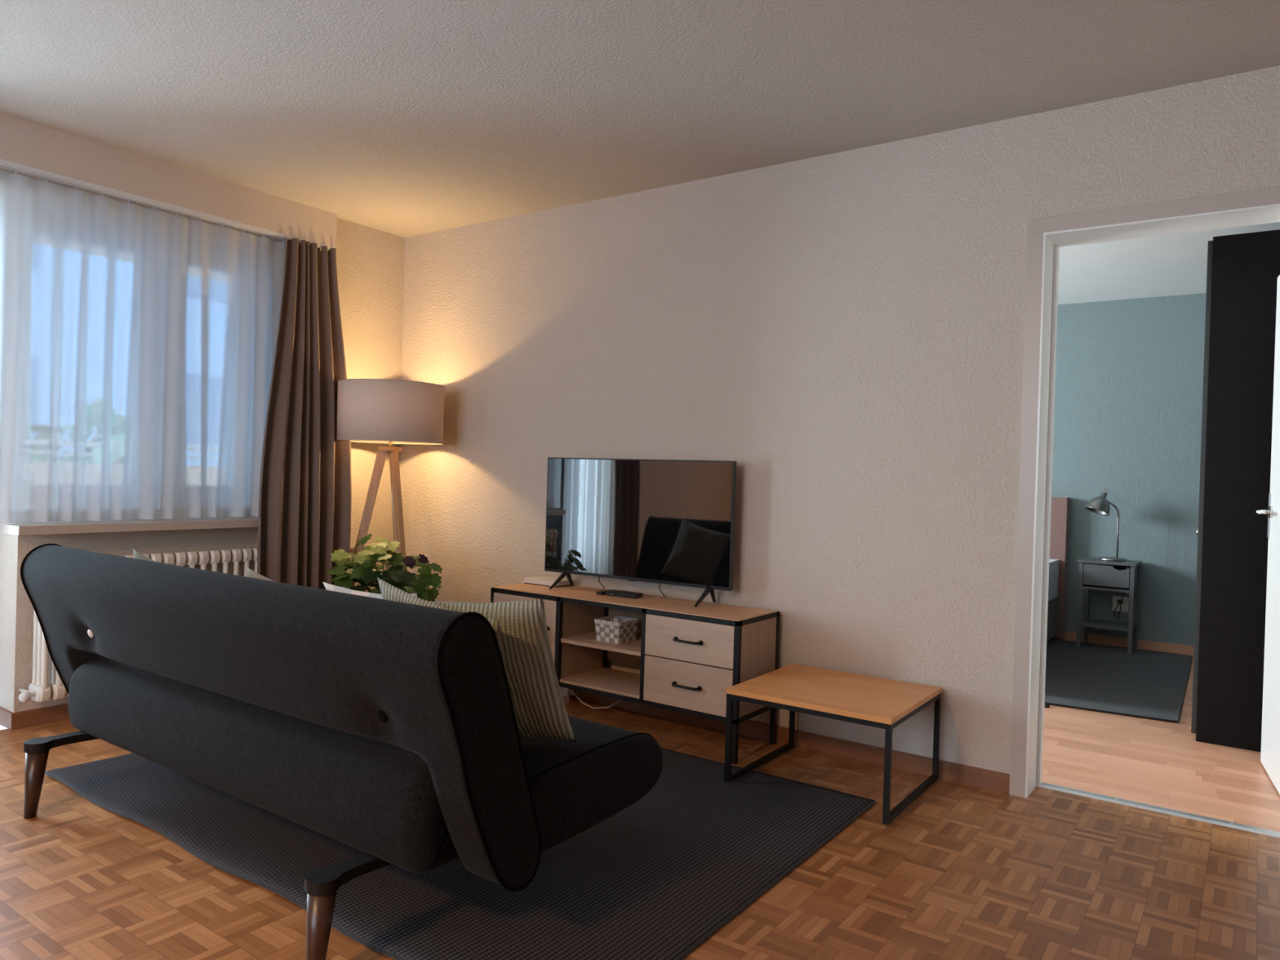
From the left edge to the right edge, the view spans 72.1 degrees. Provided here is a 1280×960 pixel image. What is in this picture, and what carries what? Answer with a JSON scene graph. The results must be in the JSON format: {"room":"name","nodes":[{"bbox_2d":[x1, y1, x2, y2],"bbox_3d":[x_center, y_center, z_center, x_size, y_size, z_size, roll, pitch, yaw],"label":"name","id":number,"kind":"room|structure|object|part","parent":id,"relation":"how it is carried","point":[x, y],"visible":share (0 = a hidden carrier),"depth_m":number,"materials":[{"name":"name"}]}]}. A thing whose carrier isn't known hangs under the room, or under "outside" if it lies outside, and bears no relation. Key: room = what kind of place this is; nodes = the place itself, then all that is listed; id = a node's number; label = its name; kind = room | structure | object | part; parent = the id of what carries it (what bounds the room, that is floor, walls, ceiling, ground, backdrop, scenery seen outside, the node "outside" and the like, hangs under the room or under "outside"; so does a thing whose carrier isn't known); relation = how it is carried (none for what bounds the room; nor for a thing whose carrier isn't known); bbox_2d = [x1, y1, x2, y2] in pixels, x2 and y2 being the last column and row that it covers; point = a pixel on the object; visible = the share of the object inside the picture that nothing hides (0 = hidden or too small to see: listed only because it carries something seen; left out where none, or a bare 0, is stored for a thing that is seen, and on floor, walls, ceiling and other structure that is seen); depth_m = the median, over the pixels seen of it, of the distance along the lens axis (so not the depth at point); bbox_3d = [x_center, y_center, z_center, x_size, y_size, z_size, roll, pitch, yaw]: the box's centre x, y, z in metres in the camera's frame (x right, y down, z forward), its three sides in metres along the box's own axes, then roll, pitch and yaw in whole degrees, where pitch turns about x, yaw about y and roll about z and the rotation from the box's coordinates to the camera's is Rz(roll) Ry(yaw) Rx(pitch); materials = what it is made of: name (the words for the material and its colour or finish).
{"room":"living room","nodes":[
{"label":"living room","id":0,"kind":"room"},
{"bbox_2d":[0,167,404,712],"bbox_3d":[-3.444,-0.232,2.528,0.320,2.450,6.785,2,0,35],"label":"wall","id":1,"kind":"structure","parent":0,"point":[370,261],"depth_m":4.82,"materials":[{"name":"paint"}]},
{"bbox_2d":[0,702,70,729],"bbox_3d":[-2.121,0.987,4.435,0.312,0.066,1.920,2,0,35],"label":"baseboard","id":2,"kind":"structure","parent":1,"relation":"attached to","point":[10,720],"depth_m":3.63,"materials":[{"name":"brown wood"}]},
{"bbox_2d":[0,516,257,535],"bbox_3d":[-2.240,0.201,4.025,0.345,0.035,1.170,2,0,35],"label":"window sill","id":3,"kind":"structure","parent":1,"relation":"attached to","point":[135,525],"depth_m":3.80,"materials":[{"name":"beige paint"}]},
{"bbox_2d":[18,546,257,702],"bbox_3d":[-2.151,0.612,3.996,0.146,0.570,1.172,2,0,35],"label":"radiator","id":4,"kind":"object","parent":1,"relation":"attached to","point":[46,684],"visible":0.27,"depth_m":3.92,"materials":[{"name":"metal"}]},
{"bbox_2d":[0,158,335,250],"bbox_3d":[-2.481,-1.239,3.521,0.052,0.036,2.895,2,0,35],"label":"rail","id":5,"kind":"object","parent":1,"relation":"attached to","point":[5,164],"visible":1,"depth_m":3.88,"materials":[{"name":"white plastic"}]},
{"bbox_2d":[0,170,285,523],"bbox_3d":[-2.188,-0.518,3.980,0.046,1.393,1.360,2,0,35],"label":"sheer curtain","id":6,"kind":"object","parent":5,"relation":"hanging from","point":[138,343],"visible":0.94,"depth_m":3.86,"materials":[{"name":"white fabric"}]},
{"bbox_2d":[257,235,351,590],"bbox_3d":[-1.721,-0.109,4.450,0.232,2.249,0.518,2,0,35],"label":"curtain","id":7,"kind":"object","parent":5,"relation":"hanging from","point":[305,492],"visible":0.84,"depth_m":4.45,"materials":[{"name":"brown fabric"}]},
{"bbox_2d":[0,112,337,247],"bbox_3d":[-2.476,-1.347,3.522,0.052,0.178,2.900,2,0,35],"label":"trim","id":8,"kind":"structure","parent":1,"relation":"attached to","point":[24,142],"depth_m":3.92,"materials":[{"name":"paint"}]},
{"bbox_2d":[323,582,417,599],"bbox_3d":[-0.685,0.470,2.421,0.383,0.371,0.183,2,0,34],"label":"planter","id":9,"kind":"object","parent":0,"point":[328,587],"visible":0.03,"depth_m":2.39,"materials":[{"name":"white ceramic"}]},
{"bbox_2d":[325,533,442,601],"bbox_3d":[-1.222,0.648,4.104,0.747,0.782,0.368,2,0,35],"label":"potted plant","id":10,"kind":"object","parent":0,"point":[363,568],"visible":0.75,"depth_m":4.04,"materials":[{"name":"green plant"}]},
{"bbox_3d":[-1.203,0.463,4.107,0.620,0.337,0.234,2,0,35],"label":"stem","id":11,"kind":"part","parent":10,"relation":"part of","materials":[{"name":"green plant"}]},
{"bbox_2d":[0,0,1279,304],"bbox_3d":[-0.074,-1.432,2.473,5.820,0.150,10.550,2,0,35],"label":"ceiling","id":12,"kind":"structure","parent":0,"point":[405,118],"depth_m":3.03,"materials":[{"name":"paint"}]},
{"bbox_2d":[0,637,1279,959],"bbox_3d":[-0.113,1.154,2.372,5.420,0.120,10.400,2,0,35],"label":"floor","id":13,"kind":"structure","parent":0,"point":[964,871],"depth_m":2.48,"materials":[{"name":"wood"}]},
{"bbox_2d":[20,543,662,959],"bbox_3d":[-1.004,0.656,2.646,2.018,0.820,0.934,2,0,35],"label":"sofa","id":14,"kind":"object","parent":13,"relation":"on","point":[384,730],"visible":1,"depth_m":2.11,"materials":[{"name":"grey fabric"}]},
{"bbox_3d":[-1.871,0.936,2.724,0.062,0.208,0.065,2,0,35],"label":"leg","id":15,"kind":"part","parent":14,"relation":"part of","materials":[{"name":"brown wood"}]},
{"bbox_2d":[133,549,155,561],"bbox_3d":[-1.507,0.457,2.870,0.462,0.454,0.178,2,0,27],"label":"cushion","id":16,"kind":"object","parent":14,"relation":"on","point":[137,555],"visible":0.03,"depth_m":2.87,"materials":[{"name":"white fabric"}]},
{"bbox_2d":[244,566,277,582],"bbox_3d":[-0.942,0.476,2.473,0.459,0.448,0.177,2,0,29],"label":"cushion","id":17,"kind":"object","parent":14,"relation":"on","point":[251,573],"visible":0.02,"depth_m":2.48,"materials":[{"name":"white fabric"}]},
{"bbox_3d":[-1.135,0.565,2.456,2.018,0.632,0.320,2,0,35],"label":"backrest","id":18,"kind":"part","parent":14,"relation":"part of","materials":[{"name":"grey fabric"}]},
{"bbox_3d":[-0.686,0.977,1.889,0.062,0.208,0.065,2,0,35],"label":"leg","id":19,"kind":"part","parent":14,"relation":"part of","materials":[{"name":"brown wood"}]},
{"bbox_2d":[377,577,501,653],"bbox_3d":[-0.461,0.465,2.087,0.454,0.451,0.150,2,0,32],"label":"cushion","id":20,"kind":"object","parent":14,"relation":"on","point":[388,592],"visible":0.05,"depth_m":2.06,"materials":[{"name":"beige fabric"}]},
{"bbox_2d":[429,599,576,742],"bbox_3d":[-0.372,0.475,2.168,0.384,0.415,0.251,2,0,14],"label":"cushion","id":21,"kind":"object","parent":14,"relation":"on","point":[539,707],"visible":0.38,"depth_m":2.08,"materials":[{"name":"beige fabric"}]},
{"bbox_3d":[-0.915,0.749,2.773,1.985,0.192,0.614,2,0,35],"label":"seat","id":22,"kind":"part","parent":14,"relation":"part of","materials":[{"name":"grey fabric"}]},
{"bbox_2d":[336,378,444,588],"bbox_3d":[-1.329,0.266,4.677,0.574,1.550,0.555,2,0,35],"label":"floor lamp","id":23,"kind":"object","parent":13,"relation":"on","point":[371,411],"visible":0.91,"depth_m":4.47,"materials":[{"name":"beige fabric"}]},
{"bbox_3d":[-1.504,0.436,4.661,0.289,1.200,0.026,2,0,-8],"label":"leg","id":24,"kind":"part","parent":23,"relation":"part of","materials":[{"name":"brown wood"}]},
{"bbox_3d":[-1.323,-0.354,4.678,0.546,0.305,0.546,2,0,35],"label":"lamp shade","id":25,"kind":"part","parent":23,"relation":"part of","materials":[{"name":"beige fabric"}]},
{"bbox_3d":[-1.330,0.440,4.841,0.026,1.200,0.289,2,0,6],"label":"leg","id":26,"kind":"part","parent":23,"relation":"part of","materials":[{"name":"brown wood"}]},
{"bbox_3d":[-1.217,0.437,4.766,0.286,1.207,0.042,1,0,-31],"label":"cord","id":27,"kind":"part","parent":23,"relation":"part of","materials":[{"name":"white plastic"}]},
{"bbox_3d":[-1.237,0.445,4.569,0.289,1.200,0.080,2,0,35],"label":"leg","id":28,"kind":"part","parent":23,"relation":"part of","materials":[{"name":"brown wood"}]},
{"bbox_2d":[44,747,875,959],"bbox_3d":[-0.630,1.063,3.040,2.371,0.018,1.657,2,0,35],"label":"rug","id":29,"kind":"object","parent":13,"relation":"on","point":[655,878],"visible":0.44,"depth_m":2.45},
{"bbox_2d":[559,686,621,708],"bbox_3d":[-0.344,1.013,4.233,0.616,0.121,0.111,2,0,27],"label":"power strip","id":30,"kind":"object","parent":13,"relation":"on","point":[566,692],"visible":0.22,"depth_m":4.20,"materials":[{"name":"white plastic"}]},
{"bbox_2d":[490,582,779,764],"bbox_3d":[-0.078,0.806,3.917,1.337,0.556,0.382,2,0,35],"label":"tv stand","id":31,"kind":"object","parent":13,"relation":"on","point":[688,656],"visible":0.7,"depth_m":3.64,"materials":[{"name":"beige wood"}]},
{"bbox_3d":[-0.534,0.716,4.053,0.386,0.357,0.016,2,0,35],"label":"door","id":32,"kind":"part","parent":31,"relation":"part of","materials":[{"name":"grey wood"}]},
{"bbox_2d":[523,575,573,586],"bbox_3d":[-0.452,0.500,4.332,0.206,0.026,0.136,2,0,35],"label":"book","id":33,"kind":"object","parent":31,"relation":"on","point":[542,580],"visible":0.82,"depth_m":4.29,"materials":[{"name":"white paper"}]},
{"bbox_2d":[560,631,641,656],"bbox_3d":[-0.079,0.726,3.937,0.453,0.016,0.323,2,0,35],"label":"shelf","id":34,"kind":"object","parent":31,"relation":"attached to","point":[584,638],"depth_m":3.88,"materials":[{"name":"brown wood"}]},
{"bbox_2d":[595,589,614,595],"bbox_3d":[-0.154,0.517,4.052,0.030,0.014,0.115,2,0,35],"label":"remote control","id":35,"kind":"object","parent":31,"relation":"on","point":[598,593],"visible":0.64,"depth_m":4.01,"materials":[{"name":"black plastic"}]},
{"bbox_2d":[594,615,639,644],"bbox_3d":[-0.106,0.669,3.933,0.148,0.095,0.148,2,0,35],"label":"basket","id":36,"kind":"object","parent":31,"relation":"on","point":[609,629],"visible":1,"depth_m":3.89,"materials":[{"name":"white plastic"}]},
{"bbox_2d":[605,590,642,599],"bbox_3d":[-0.067,0.518,3.986,0.160,0.019,0.087,2,0,35],"label":"box","id":37,"kind":"object","parent":31,"relation":"on","point":[620,593],"visible":1,"depth_m":3.96,"materials":[{"name":"black plastic"}]},
{"bbox_3d":[0.028,0.728,4.063,1.297,0.349,0.006,2,0,35],"label":"panel","id":38,"kind":"part","parent":31,"relation":"part of","materials":[{"name":"grey wood"}]},
{"bbox_2d":[544,457,736,607],"bbox_3d":[-0.035,0.216,4.000,1.005,0.624,0.184,2,0,33],"label":"television","id":39,"kind":"object","parent":31,"relation":"on","point":[668,522],"visible":1,"depth_m":3.97,"materials":[{"name":"black plastic"}]},
{"bbox_3d":[0.180,0.827,3.519,0.137,0.019,0.031,2,0,35],"label":"handle","id":40,"kind":"part","parent":31,"relation":"part of","materials":[{"name":"black metal"}]},
{"bbox_3d":[0.186,0.646,3.518,0.137,0.019,0.031,2,0,35],"label":"handle","id":41,"kind":"part","parent":31,"relation":"part of","materials":[{"name":"black metal"}]},
{"bbox_3d":[0.280,0.829,3.665,0.417,0.185,0.321,2,0,35],"label":"drawer","id":42,"kind":"part","parent":31,"relation":"part of","materials":[{"name":"grey wood"}]},
{"bbox_3d":[0.285,0.648,3.663,0.417,0.166,0.321,2,0,35],"label":"drawer","id":43,"kind":"part","parent":31,"relation":"part of","materials":[{"name":"grey wood"}]},
{"bbox_3d":[0.472,0.749,3.550,0.012,0.361,0.309,2,0,35],"label":"panel","id":44,"kind":"part","parent":31,"relation":"part of","materials":[{"name":"grey wood"}]},
{"bbox_2d":[724,663,942,824],"bbox_3d":[0.714,0.934,3.227,0.605,0.341,0.557,2,0,35],"label":"side table","id":45,"kind":"object","parent":13,"relation":"on","point":[886,704],"visible":1,"depth_m":3.15,"materials":[{"name":"brown wood"}]},
{"bbox_2d":[1046,497,1069,641],"bbox_3d":[1.847,0.609,6.057,1.665,1.035,2.030,2,0,35],"label":"bed","id":46,"kind":"object","parent":13,"relation":"on","point":[1060,510],"visible":0.1,"depth_m":6.34,"materials":[{"name":"fabric"}]},
{"bbox_3d":[1.823,0.675,6.017,1.575,0.267,1.918,2,0,35],"label":"mattress","id":47,"kind":"part","parent":46,"relation":"part of","materials":[{"name":"white fabric"}]},
{"bbox_2d":[1044,639,1192,723],"bbox_3d":[2.462,1.144,5.419,1.584,0.012,2.159,2,0,35],"label":"bedroom rug","id":48,"kind":"object","parent":13,"relation":"on","point":[1141,683],"visible":0.52,"depth_m":5.07,"materials":[{"name":"carpet"}]},
{"bbox_2d":[1075,556,1141,653],"bbox_3d":[3.242,0.858,6.089,0.356,0.602,0.322,2,0,35],"label":"nightstand","id":49,"kind":"object","parent":48,"relation":"on","point":[1095,574],"visible":0.99,"depth_m":6.01,"materials":[{"name":"grey paint"}]},
{"bbox_3d":[3.037,0.860,6.067,0.026,0.586,0.026,2,0,35],"label":"leg","id":50,"kind":"part","parent":49,"relation":"part of","materials":[{"name":"grey paint"}]},
{"bbox_3d":[3.196,0.863,6.293,0.026,0.586,0.026,2,0,35],"label":"leg","id":51,"kind":"part","parent":49,"relation":"part of","materials":[{"name":"grey paint"}]},
{"bbox_2d":[1084,488,1127,620],"bbox_3d":[3.261,0.523,6.123,0.346,0.926,0.250,2,0,11],"label":"bedside lamp","id":52,"kind":"object","parent":49,"relation":"on","point":[1100,505],"depth_m":6.06,"materials":[{"name":"grey metal"}]},
{"bbox_3d":[3.256,0.334,6.079,0.100,0.410,0.013,2,0,24],"label":"stem","id":53,"kind":"part","parent":52,"relation":"part of","materials":[{"name":"grey metal"}]},
{"bbox_3d":[3.364,0.769,6.157,0.129,0.438,0.074,1,0,-36],"label":"lamp cord","id":54,"kind":"part","parent":52,"relation":"part of","materials":[{"name":"black plastic"}]},
{"bbox_3d":[3.242,0.745,6.083,0.296,0.017,0.286,2,0,35],"label":"drawer rail","id":55,"kind":"part","parent":49,"relation":"part of","materials":[{"name":"grey paint"}]},
{"bbox_3d":[3.167,0.649,5.973,0.276,0.145,0.016,2,0,35],"label":"drawer","id":56,"kind":"part","parent":49,"relation":"part of","materials":[{"name":"grey paint"}]},
{"bbox_2d":[1080,618,1133,631],"bbox_3d":[3.238,1.005,6.090,0.300,0.017,0.294,2,0,35],"label":"shelf","id":57,"kind":"object","parent":49,"relation":"attached to","point":[1090,623],"depth_m":6.04,"materials":[{"name":"grey paint"}]},
{"bbox_3d":[3.329,0.662,6.203,0.280,0.176,0.008,2,0,35],"label":"panel","id":58,"kind":"part","parent":49,"relation":"part of","materials":[{"name":"grey paint"}]},
{"bbox_3d":[3.290,0.869,5.889,0.026,0.586,0.026,2,0,35],"label":"leg","id":59,"kind":"part","parent":49,"relation":"part of","materials":[{"name":"grey paint"}]},
{"bbox_3d":[3.449,0.872,6.114,0.026,0.586,0.026,2,0,35],"label":"leg","id":60,"kind":"part","parent":49,"relation":"part of","materials":[{"name":"grey paint"}]},
{"bbox_3d":[3.377,0.665,6.000,0.012,0.176,0.250,2,0,35],"label":"panel","id":61,"kind":"part","parent":49,"relation":"part of","materials":[{"name":"grey paint"}]},
{"bbox_2d":[1191,229,1279,751],"bbox_3d":[3.332,0.062,4.573,0.672,2.238,2.057,2,0,35],"label":"wardrobe","id":62,"kind":"object","parent":13,"relation":"on","point":[1243,269],"visible":1,"depth_m":3.83,"materials":[{"name":"black laminate"}]},
{"bbox_3d":[2.649,0.036,4.122,0.018,2.195,0.506,2,0,35],"label":"door","id":63,"kind":"part","parent":62,"relation":"part of","materials":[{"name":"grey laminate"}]},
{"bbox_2d":[399,65,1279,773],"bbox_3d":[0.886,-0.111,3.621,5.500,2.450,0.165,2,0,35],"label":"wall","id":64,"kind":"structure","parent":0,"point":[845,330],"depth_m":3.61,"materials":[{"name":"paint"}]},
{"bbox_2d":[568,689,1009,793],"bbox_3d":[-0.049,1.050,4.156,3.398,0.066,0.012,2,0,35],"label":"baseboard","id":65,"kind":"structure","parent":64,"relation":"attached to","point":[957,772],"depth_m":3.53,"materials":[{"name":"brown wood"}]},
{"bbox_2d":[1008,187,1279,798],"bbox_3d":[1.798,0.140,2.971,0.829,2.012,0.198,2,0,35],"label":"trim","id":66,"kind":"structure","parent":64,"relation":"attached to","point":[1052,241],"depth_m":3.17,"materials":[{"name":"white paint"}]},
{"bbox_2d":[1040,782,1279,837],"bbox_3d":[1.818,1.143,3.048,0.814,0.008,0.054,2,0,35],"label":"trim","id":67,"kind":"structure","parent":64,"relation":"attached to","point":[1189,815],"depth_m":3.04,"materials":[{"name":"metal"}]},
{"bbox_2d":[1254,275,1279,794],"bbox_3d":[2.369,0.160,3.228,0.101,1.987,0.877,2,0,28],"label":"door","id":68,"kind":"structure","parent":64,"relation":"in","point":[1270,731],"depth_m":3.48,"materials":[{"name":"white paint"}]},
{"bbox_3d":[2.506,0.129,3.533,0.059,0.048,0.146,2,0,35],"label":"handle","id":69,"kind":"part","parent":68,"relation":"part of","materials":[{"name":"metal"}]},
{"bbox_3d":[2.571,0.145,3.590,0.004,0.180,0.041,2,0,28],"label":"lock plate","id":70,"kind":"part","parent":68,"relation":"part of","materials":[{"name":"metal"}]},
{"bbox_2d":[1051,293,1206,645],"bbox_3d":[2.667,-0.079,6.841,4.700,2.450,0.160,2,0,35],"label":"wall","id":71,"kind":"structure","parent":0,"point":[1129,387],"depth_m":6.17,"materials":[{"name":"teal paint"}]},
{"bbox_2d":[1111,595,1128,612],"bbox_3d":[3.394,0.875,6.210,0.100,0.105,0.010,2,0,35],"label":"power socket","id":72,"kind":"object","parent":71,"relation":"attached to","point":[1124,607],"visible":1,"depth_m":6.20,"materials":[{"name":"white plastic"}]},
{"bbox_2d":[1053,631,1194,654],"bbox_3d":[2.255,1.103,7.010,3.900,0.060,0.012,2,0,35],"label":"baseboard","id":73,"kind":"structure","parent":71,"relation":"attached to","point":[1095,638],"depth_m":6.14,"materials":[{"name":"brown wood"}]},
{"label":"outside","id":74,"kind":"structure","parent":0,"visible":0},
{"bbox_2d":[0,724,7,729],"bbox_3d":[-3.230,-0.188,4.221,1.280,2.650,4.800,2,0,35],"label":"balcony","id":75,"kind":"object","parent":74,"point":[2,727],"depth_m":3.82,"materials":[{"name":"white"}]}
]}

